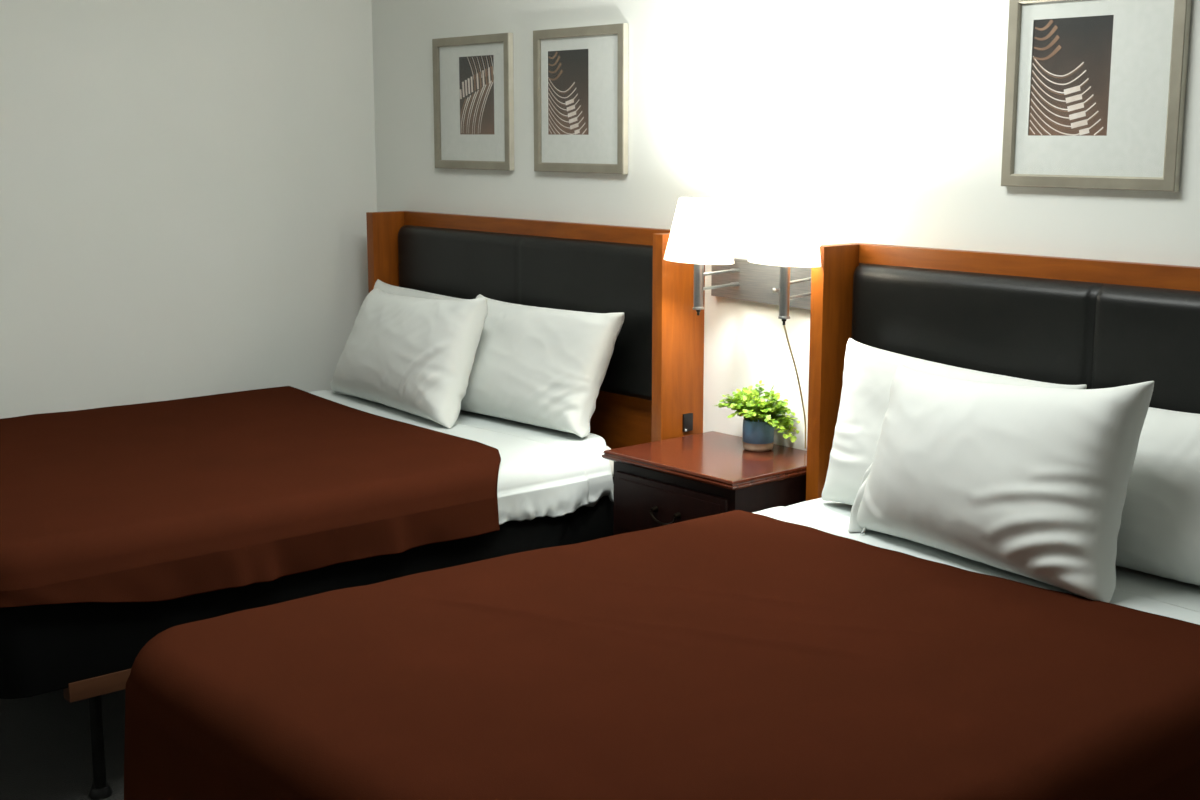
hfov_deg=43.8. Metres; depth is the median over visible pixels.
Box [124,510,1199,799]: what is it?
blanket
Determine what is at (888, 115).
wall
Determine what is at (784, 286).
socket
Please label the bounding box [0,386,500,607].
blanket
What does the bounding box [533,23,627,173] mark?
framed picture
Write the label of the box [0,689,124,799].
floor
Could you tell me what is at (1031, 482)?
pillow
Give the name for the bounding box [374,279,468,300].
pillow
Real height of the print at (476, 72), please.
0.250 m
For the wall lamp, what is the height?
0.668 m
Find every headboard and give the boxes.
[366,211,704,448]
[806,243,1199,500]
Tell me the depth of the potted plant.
3.92 m
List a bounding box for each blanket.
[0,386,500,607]
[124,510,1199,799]
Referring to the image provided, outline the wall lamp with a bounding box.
[664,196,820,448]
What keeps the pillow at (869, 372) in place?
on the fitted sheet at (1182, 594)
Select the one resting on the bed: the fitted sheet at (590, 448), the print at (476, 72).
the fitted sheet at (590, 448)
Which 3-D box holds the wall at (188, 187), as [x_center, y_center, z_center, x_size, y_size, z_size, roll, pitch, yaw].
[-2.364,-0.506,4.162,4.000,2.450,0.120,-9,13,-40]
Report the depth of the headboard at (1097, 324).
3.35 m
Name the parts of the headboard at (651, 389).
panel, panel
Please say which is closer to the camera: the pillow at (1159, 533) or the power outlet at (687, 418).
the pillow at (1159, 533)
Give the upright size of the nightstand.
0.632 m
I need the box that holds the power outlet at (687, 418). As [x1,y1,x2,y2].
[682,413,692,431]
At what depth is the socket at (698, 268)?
3.90 m
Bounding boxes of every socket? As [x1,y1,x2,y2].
[693,264,703,314]
[778,266,789,324]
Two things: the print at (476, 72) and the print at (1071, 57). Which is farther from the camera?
the print at (476, 72)
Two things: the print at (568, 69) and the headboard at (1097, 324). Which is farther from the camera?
the print at (568, 69)
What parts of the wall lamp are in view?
lamp shade, swing arm, plate, switch knob, lamp shade, cord, swing arm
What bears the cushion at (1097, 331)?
on the headboard at (1097, 324)
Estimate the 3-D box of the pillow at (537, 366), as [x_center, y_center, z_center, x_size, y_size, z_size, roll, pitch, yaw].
[-0.223,-0.113,4.461,0.214,0.352,0.728,-9,13,-40]
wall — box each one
[0,0,376,418]
[371,0,1199,450]
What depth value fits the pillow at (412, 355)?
4.49 m
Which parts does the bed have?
rail, leg, mattress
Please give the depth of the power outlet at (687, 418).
4.19 m
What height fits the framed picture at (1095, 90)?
0.427 m
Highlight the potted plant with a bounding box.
[715,380,799,451]
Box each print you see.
[459,55,493,133]
[548,49,588,134]
[1028,15,1113,135]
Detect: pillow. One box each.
[331,288,487,427]
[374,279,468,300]
[461,294,624,437]
[822,338,1086,504]
[848,364,1153,602]
[1115,407,1199,585]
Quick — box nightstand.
[602,431,806,534]
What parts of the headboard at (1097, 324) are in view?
panel, panel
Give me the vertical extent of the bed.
0.597 m
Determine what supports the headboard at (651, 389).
attached to the wall at (888, 115)
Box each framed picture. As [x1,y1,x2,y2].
[432,33,513,170]
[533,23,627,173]
[1001,0,1191,191]
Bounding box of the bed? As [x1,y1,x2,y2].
[0,446,613,799]
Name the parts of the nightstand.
handle, drawer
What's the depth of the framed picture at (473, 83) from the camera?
4.87 m
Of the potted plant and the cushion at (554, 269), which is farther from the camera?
the cushion at (554, 269)
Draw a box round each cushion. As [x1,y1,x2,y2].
[398,225,652,400]
[851,263,1199,413]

